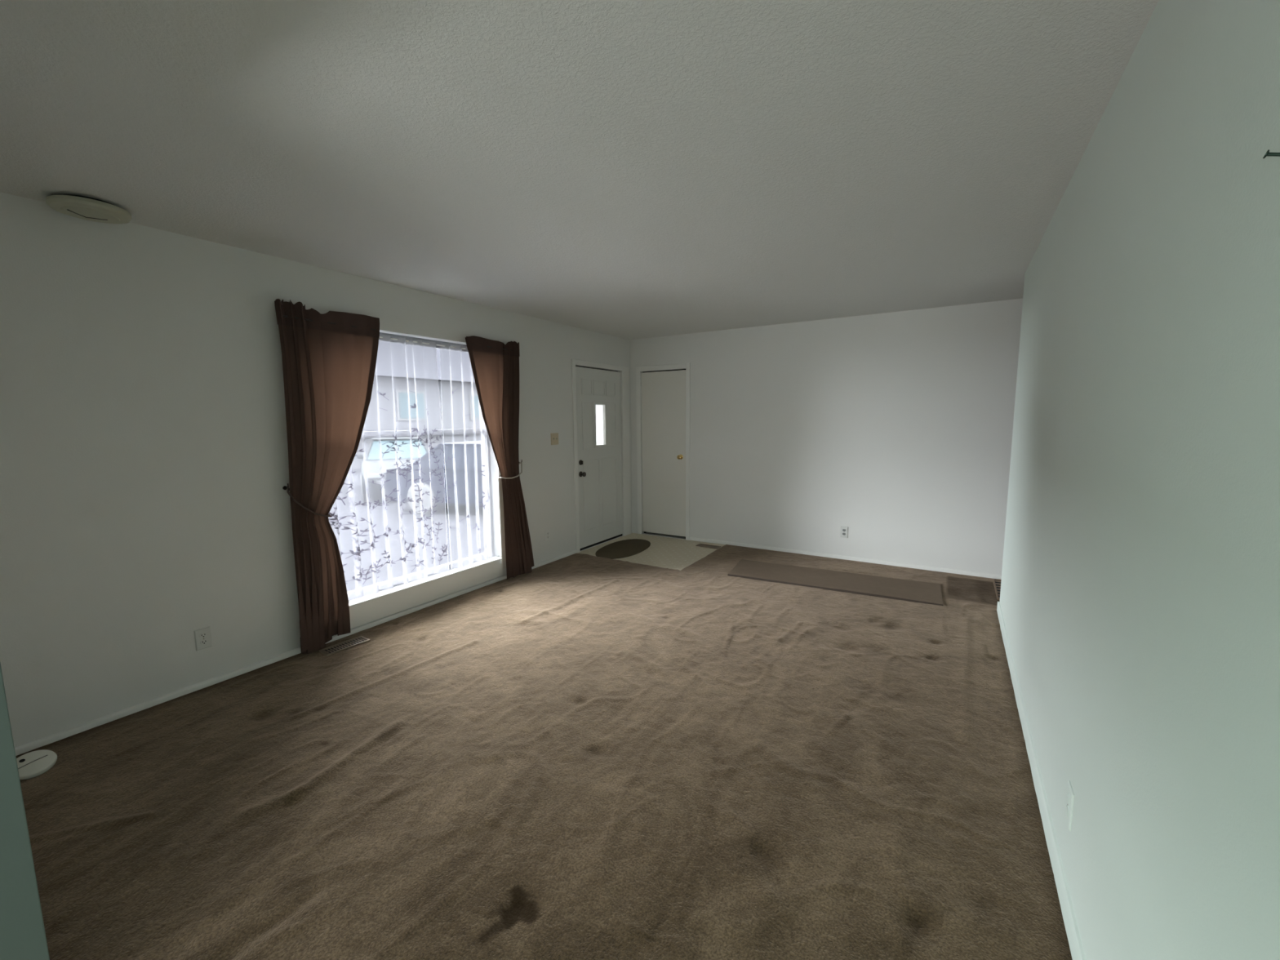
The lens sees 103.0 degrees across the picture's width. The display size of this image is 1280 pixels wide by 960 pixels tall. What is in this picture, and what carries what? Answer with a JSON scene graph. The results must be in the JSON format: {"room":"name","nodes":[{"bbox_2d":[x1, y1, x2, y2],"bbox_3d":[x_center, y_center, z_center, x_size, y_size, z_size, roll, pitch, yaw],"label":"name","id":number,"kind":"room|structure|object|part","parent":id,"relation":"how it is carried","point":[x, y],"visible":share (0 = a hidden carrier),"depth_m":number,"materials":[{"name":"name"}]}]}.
{"room":"empty living room","nodes":[
{"label":"empty living room","id":0,"kind":"room"},
{"bbox_2d":[0,191,632,747],"bbox_3d":[-2.502,-0.048,2.758,0.160,2.470,9.120,4,8,31],"label":"wall","id":1,"kind":"structure","parent":0,"point":[144,505],"depth_m":2.62,"materials":[{"name":"white paint"}]},
{"bbox_2d":[194,626,212,650],"bbox_3d":[-2.421,0.879,2.825,0.009,0.116,0.072,4,8,31],"label":"wall outlet","id":2,"kind":"object","parent":1,"relation":"attached to","point":[202,637],"visible":1,"depth_m":2.82,"materials":[{"name":"white plastic"}]},
{"bbox_2d":[199,632,207,638],"bbox_3d":[-2.419,0.860,2.821,0.003,0.023,0.033,4,8,31],"label":"receptacle","id":3,"kind":"object","parent":2,"relation":"attached to","point":[202,635],"depth_m":2.82,"materials":[{"name":"white plastic"}]},
{"bbox_2d":[200,639,208,644],"bbox_3d":[-2.419,0.899,2.826,0.003,0.023,0.033,4,8,31],"label":"receptacle","id":4,"kind":"object","parent":2,"relation":"attached to","point":[202,642],"depth_m":2.83,"materials":[{"name":"white plastic"}]},
{"bbox_2d":[14,550,577,755],"bbox_3d":[-1.782,1.009,3.873,0.022,0.034,4.135,4,8,31],"label":"baseboard","id":5,"kind":"structure","parent":1,"relation":"attached to","point":[25,748],"depth_m":2.88,"materials":[{"name":"white paint"}]},
{"bbox_2d":[274,298,379,653],"bbox_3d":[-1.970,-0.020,3.347,0.122,2.169,0.675,4,8,33],"label":"curtain","id":6,"kind":"object","parent":1,"relation":"hanging from","point":[329,359],"visible":1,"depth_m":3.23,"materials":[{"name":"brown fabric"}]},
{"bbox_3d":[-1.986,-1.000,3.267,0.082,0.011,0.606,4,8,31],"label":"rod","id":7,"kind":"part","parent":6,"relation":"part of","materials":[{"name":"brown fabric"}]},
{"bbox_2d":[379,336,467,349],"bbox_3d":[-1.714,-1.043,3.837,0.010,0.010,1.548,4,8,31],"label":"tension rod","id":8,"kind":"object","parent":1,"relation":"attached to","point":[380,336],"visible":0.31,"depth_m":3.90,"materials":[{"name":"white paint"}]},
{"bbox_2d":[328,382,448,586],"bbox_3d":[-1.846,-0.113,3.709,0.049,1.849,0.984,4,8,32],"label":"sheer curtain","id":9,"kind":"object","parent":8,"relation":"hanging from","point":[358,553],"visible":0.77,"depth_m":3.77,"materials":[{"name":"white fabric"}]},
{"bbox_2d":[444,388,489,555],"bbox_3d":[-1.444,-0.191,4.364,0.050,1.857,0.535,4,8,31],"label":"sheer curtain","id":10,"kind":"object","parent":8,"relation":"hanging from","point":[452,392],"visible":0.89,"depth_m":4.44,"materials":[{"name":"white fabric"}]},
{"bbox_2d":[346,332,502,628],"bbox_3d":[-1.744,-0.067,3.966,0.164,2.063,1.570,4,8,31],"label":"window","id":11,"kind":"structure","parent":1,"relation":"in","point":[370,603],"depth_m":4.08,"materials":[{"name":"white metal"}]},
{"bbox_3d":[-1.790,-0.367,3.969,0.040,0.040,1.440,4,8,31],"label":"meeting rail","id":12,"kind":"part","parent":11,"relation":"part of","materials":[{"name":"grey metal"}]},
{"bbox_3d":[-1.709,0.799,4.065,0.114,0.012,1.548,4,8,31],"label":"sill","id":13,"kind":"part","parent":11,"relation":"part of","materials":[{"name":"white paint"}]},
{"bbox_2d":[465,335,533,579],"bbox_3d":[-1.244,-0.158,4.536,0.121,2.152,0.664,4,8,31],"label":"curtain","id":14,"kind":"object","parent":1,"relation":"hanging from","point":[495,364],"visible":1,"depth_m":4.57,"materials":[{"name":"brown fabric"}]},
{"bbox_3d":[-1.294,-1.140,4.388,0.082,0.011,0.557,4,8,31],"label":"rod","id":15,"kind":"part","parent":14,"relation":"part of","materials":[{"name":"brown fabric"}]},
{"bbox_2d":[545,528,550,541],"bbox_3d":[-0.944,0.566,5.212,0.009,0.116,0.072,4,8,31],"label":"wall outlet","id":16,"kind":"object","parent":1,"relation":"attached to","point":[547,531],"visible":1,"depth_m":5.21,"materials":[{"name":"white paint"}]},
{"bbox_2d":[551,432,558,444],"bbox_3d":[-0.870,-0.421,5.223,0.017,0.118,0.116,4,8,31],"label":"light switch","id":17,"kind":"object","parent":1,"relation":"attached to","point":[554,437],"visible":1,"depth_m":5.22,"materials":[{"name":"beige plastic"}]},
{"bbox_2d":[571,359,631,552],"bbox_3d":[-0.470,-0.296,6.002,0.202,2.104,1.105,4,8,31],"label":"door","id":18,"kind":"structure","parent":1,"relation":"in","point":[596,393],"depth_m":5.94,"materials":[{"name":"white paint"}]},
{"bbox_3d":[-0.630,-0.063,5.629,0.062,0.062,0.062,4,8,31],"label":"knob","id":19,"kind":"part","parent":18,"relation":"part of","materials":[{"name":"brown metal"}]},
{"bbox_3d":[-0.588,-1.033,5.652,0.006,0.175,0.195,4,8,31],"label":"panel moulding","id":20,"kind":"part","parent":18,"relation":"part of","materials":[{"name":"white paint"}]},
{"bbox_3d":[-0.584,-0.609,5.702,0.006,0.530,0.195,4,8,31],"label":"panel moulding","id":21,"kind":"part","parent":18,"relation":"part of","materials":[{"name":"white paint"}]},
{"bbox_3d":[-0.546,0.169,5.845,0.006,0.810,0.310,4,8,31],"label":"panel moulding","id":22,"kind":"part","parent":18,"relation":"part of","materials":[{"name":"white paint"}]},
{"bbox_3d":[-0.466,-1.058,5.848,0.006,0.175,0.220,4,8,31],"label":"panel moulding","id":23,"kind":"part","parent":18,"relation":"part of","materials":[{"name":"white paint"}]},
{"bbox_3d":[-0.482,-0.640,5.912,0.006,0.468,0.192,4,8,31],"label":"pane","id":24,"kind":"part","parent":18,"relation":"part of","materials":[{"name":"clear glass"}]},
{"bbox_3d":[-0.458,-0.638,5.897,0.014,0.520,0.244,4,8,31],"label":"glass frame","id":25,"kind":"part","parent":18,"relation":"part of","materials":[{"name":"white paint"}]},
{"bbox_3d":[-0.363,0.132,6.141,0.006,0.810,0.310,4,8,31],"label":"panel moulding","id":26,"kind":"part","parent":18,"relation":"part of","materials":[{"name":"white paint"}]},
{"bbox_3d":[-0.344,-1.083,6.045,0.006,0.175,0.195,4,8,31],"label":"panel moulding","id":27,"kind":"part","parent":18,"relation":"part of","materials":[{"name":"white paint"}]},
{"bbox_3d":[-0.340,-0.658,6.096,0.006,0.530,0.195,4,8,31],"label":"panel moulding","id":28,"kind":"part","parent":18,"relation":"part of","materials":[{"name":"white paint"}]},
{"bbox_2d":[16,533,1072,959],"bbox_3d":[-0.169,1.307,1.415,5.640,0.036,9.000,4,8,31],"label":"floor","id":29,"kind":"structure","parent":0,"point":[576,756],"depth_m":2.02,"materials":[{"name":"beige carpet"}]},
{"bbox_2d":[16,749,57,780],"bbox_3d":[-2.569,1.206,2.153,0.133,0.070,0.140,4,8,31],"label":"disc","id":30,"kind":"object","parent":29,"relation":"on","point":[33,764],"visible":0.75,"depth_m":2.15,"materials":[{"name":"white plastic"}]},
{"bbox_2d":[319,635,370,655],"bbox_3d":[-1.930,1.083,3.333,0.115,0.009,0.270,4,8,35],"label":"floor vent","id":31,"kind":"object","parent":29,"relation":"in","point":[340,646],"visible":1,"depth_m":3.33,"materials":[{"name":"brown metal"}]},
{"bbox_2d":[595,538,650,559],"bbox_3d":[-0.182,0.778,5.809,0.500,0.011,0.908,4,8,31],"label":"door mat","id":32,"kind":"object","parent":29,"relation":"on","point":[625,548],"visible":1,"depth_m":5.75,"materials":[{"name":"brown fabric"}]},
{"bbox_2d":[695,543,720,548],"bbox_3d":[0.788,0.762,5.869,0.270,0.009,0.115,4,8,32],"label":"floor vent","id":33,"kind":"object","parent":29,"relation":"in","point":[705,545],"visible":1,"depth_m":5.87,"materials":[{"name":"brown metal"}]},
{"bbox_2d":[727,559,942,605],"bbox_3d":[1.696,0.893,4.597,1.775,0.020,0.566,3,8,28],"label":"runner mat","id":34,"kind":"object","parent":29,"relation":"on","point":[914,591],"visible":1,"depth_m":4.52,"materials":[{"name":"brown"}]},
{"bbox_2d":[992,578,1001,599],"bbox_3d":[3.061,0.922,4.265,0.150,0.009,0.600,4,8,31],"label":"floor vent","id":35,"kind":"object","parent":29,"relation":"in","point":[997,583],"visible":0.41,"depth_m":4.34,"materials":[{"name":"brown metal"}]},
{"bbox_2d":[0,0,1159,339],"bbox_3d":[-0.131,-1.145,1.137,5.850,0.050,9.190,4,8,31],"label":"ceiling","id":36,"kind":"structure","parent":0,"point":[625,169],"depth_m":1.76,"materials":[{"name":"white paint"}]},
{"bbox_2d":[45,194,132,223],"bbox_3d":[-2.457,-1.206,2.278,0.264,0.056,0.264,4,8,31],"label":"smoke detector","id":37,"kind":"object","parent":36,"relation":"attached to","point":[82,207],"visible":1,"depth_m":2.23,"materials":[{"name":"white plastic"}]},
{"bbox_2d":[630,298,1022,575],"bbox_3d":[2.306,-0.369,5.066,5.600,2.470,0.120,4,8,31],"label":"wall","id":38,"kind":"structure","parent":0,"point":[895,429],"depth_m":5.07,"materials":[{"name":"white paint"}]},
{"bbox_2d":[635,363,689,540],"bbox_3d":[0.286,-0.337,6.258,0.736,2.109,0.124,4,8,31],"label":"door","id":39,"kind":"structure","parent":38,"relation":"in","point":[664,451],"depth_m":6.25,"materials":[{"name":"beige paint"}]},
{"bbox_3d":[0.477,-0.275,6.110,0.060,0.060,0.060,4,8,31],"label":"knob","id":40,"kind":"part","parent":39,"relation":"part of","materials":[{"name":"gold metal"}]},
{"bbox_2d":[840,526,848,537],"bbox_3d":[2.098,0.535,5.232,0.072,0.116,0.009,4,8,31],"label":"wall outlet","id":41,"kind":"object","parent":38,"relation":"attached to","point":[844,530],"visible":1,"depth_m":5.23,"materials":[{"name":"white plastic"}]},
{"bbox_2d":[689,537,1001,579],"bbox_3d":[2.596,0.835,4.961,4.665,0.040,0.010,4,8,31],"label":"baseboard","id":42,"kind":"structure","parent":38,"relation":"attached to","point":[708,540],"depth_m":5.20,"materials":[{"name":"white paint"}]},
{"bbox_2d":[1000,0,1279,959],"bbox_3d":[0.623,0.225,0.236,0.120,2.470,8.063,4,8,31],"label":"wall","id":43,"kind":"structure","parent":0,"point":[1140,593],"depth_m":1.01,"materials":[{"name":"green paint"}]},
{"bbox_2d":[996,601,1085,959],"bbox_3d":[0.603,1.373,0.449,0.012,0.080,7.959,4,8,31],"label":"baseboard","id":44,"kind":"structure","parent":43,"relation":"attached to","point":[1077,951],"depth_m":1.77,"materials":[{"name":"green paint"}]},
{"bbox_2d":[1064,780,1074,831],"bbox_3d":[1.292,0.980,1.535,0.008,0.116,0.072,4,8,31],"label":"wall outlet","id":45,"kind":"object","parent":43,"relation":"attached to","point":[1069,802],"visible":1,"depth_m":1.52,"materials":[{"name":"green paint"}]},
{"bbox_2d":[1065,804,1068,816],"bbox_3d":[1.290,0.999,1.538,0.003,0.023,0.033,4,8,31],"label":"receptacle","id":46,"kind":"object","parent":45,"relation":"attached to","point":[1066,806],"depth_m":1.54,"materials":[{"name":"green paint"}]},
{"bbox_2d":[1066,792,1069,804],"bbox_3d":[1.290,0.960,1.534,0.003,0.023,0.033,4,8,31],"label":"receptacle","id":47,"kind":"object","parent":45,"relation":"attached to","point":[1068,793],"depth_m":1.53,"materials":[{"name":"green paint"}]},
{"bbox_2d":[1262,149,1279,158],"bbox_3d":[0.841,-0.426,0.664,0.036,0.020,0.010,6,10,44],"label":"nail","id":48,"kind":"object","parent":43,"relation":"attached to","point":[1268,153],"visible":1,"depth_m":0.67,"materials":[{"name":"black metal"}]},
{"bbox_3d":[-1.274,0.159,0.937,3.850,2.470,0.120,4,8,31],"label":"wall partition","id":49,"kind":"structure","parent":0,"visible":0},
{"bbox_2d":[0,662,49,959],"bbox_3d":[-1.467,0.286,1.073,0.014,2.149,0.124,4,8,31],"label":"wall","id":50,"kind":"structure","parent":49,"relation":"attached to","point":[22,929],"depth_m":1.17,"materials":[{"name":"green paint"}]},
{"label":"outside","id":51,"kind":"structure","parent":0,"visible":0},
{"bbox_2d":[328,469,486,591],"bbox_3d":[-21.960,0.486,14.194,44.830,0.100,70.000,4,8,31],"label":"ground","id":52,"kind":"structure","parent":51,"point":[464,545],"depth_m":8.66,"materials":[{"name":"white snow"}]},
{"bbox_2d":[357,436,429,500],"bbox_3d":[-6.601,-0.411,13.929,1.900,1.456,4.490,-4,8,-27],"label":"parked car","id":53,"kind":"object","parent":52,"relation":"on","point":[372,460],"visible":0.44,"depth_m":13.00,"materials":[{"name":"silver metal"}]},
{"bbox_2d":[357,453,365,458],"bbox_3d":[-7.074,-0.601,12.925,0.180,0.120,0.200,-4,8,-27],"label":"mirror","id":54,"kind":"object","parent":53,"relation":"on","point":[359,455],"depth_m":12.84,"materials":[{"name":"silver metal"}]},
{"bbox_3d":[-6.784,-0.905,14.225,1.538,0.470,2.468,-4,8,-27],"label":"cabin glass","id":55,"kind":"part","parent":53,"relation":"part of","materials":[{"name":"blue"}]},
{"bbox_2d":[349,341,481,470],"bbox_3d":[-14.158,-3.870,22.421,8.300,6.450,32.200,4,8,31],"label":"house","id":56,"kind":"structure","parent":52,"relation":"on","point":[432,374],"depth_m":23.17,"materials":[{"name":"grey"}]},
{"bbox_3d":[-10.041,-3.280,22.432,0.030,1.100,1.200,4,8,31],"label":"pane","id":57,"kind":"part","parent":56,"relation":"part of","materials":[{"name":"clear glass"}]},
{"bbox_3d":[-8.002,-3.694,25.731,0.030,1.100,1.200,4,8,31],"label":"pane","id":58,"kind":"part","parent":56,"relation":"part of","materials":[{"name":"clear glass"}]},
{"bbox_2d":[384,440,484,514],"bbox_3d":[-2.990,-0.076,10.847,4.490,1.456,1.900,2,7,17],"label":"parked car","id":59,"kind":"object","parent":52,"relation":"on","point":[468,488],"visible":0.3,"depth_m":10.36,"materials":[{"name":"white paint"},{"name":"glass"},{"name":"black rubber"}]},
{"bbox_3d":[-3.371,-0.540,10.909,2.468,0.470,1.538,2,7,17],"label":"cabin glass","id":60,"kind":"part","parent":59,"relation":"part of","materials":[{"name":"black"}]}
]}

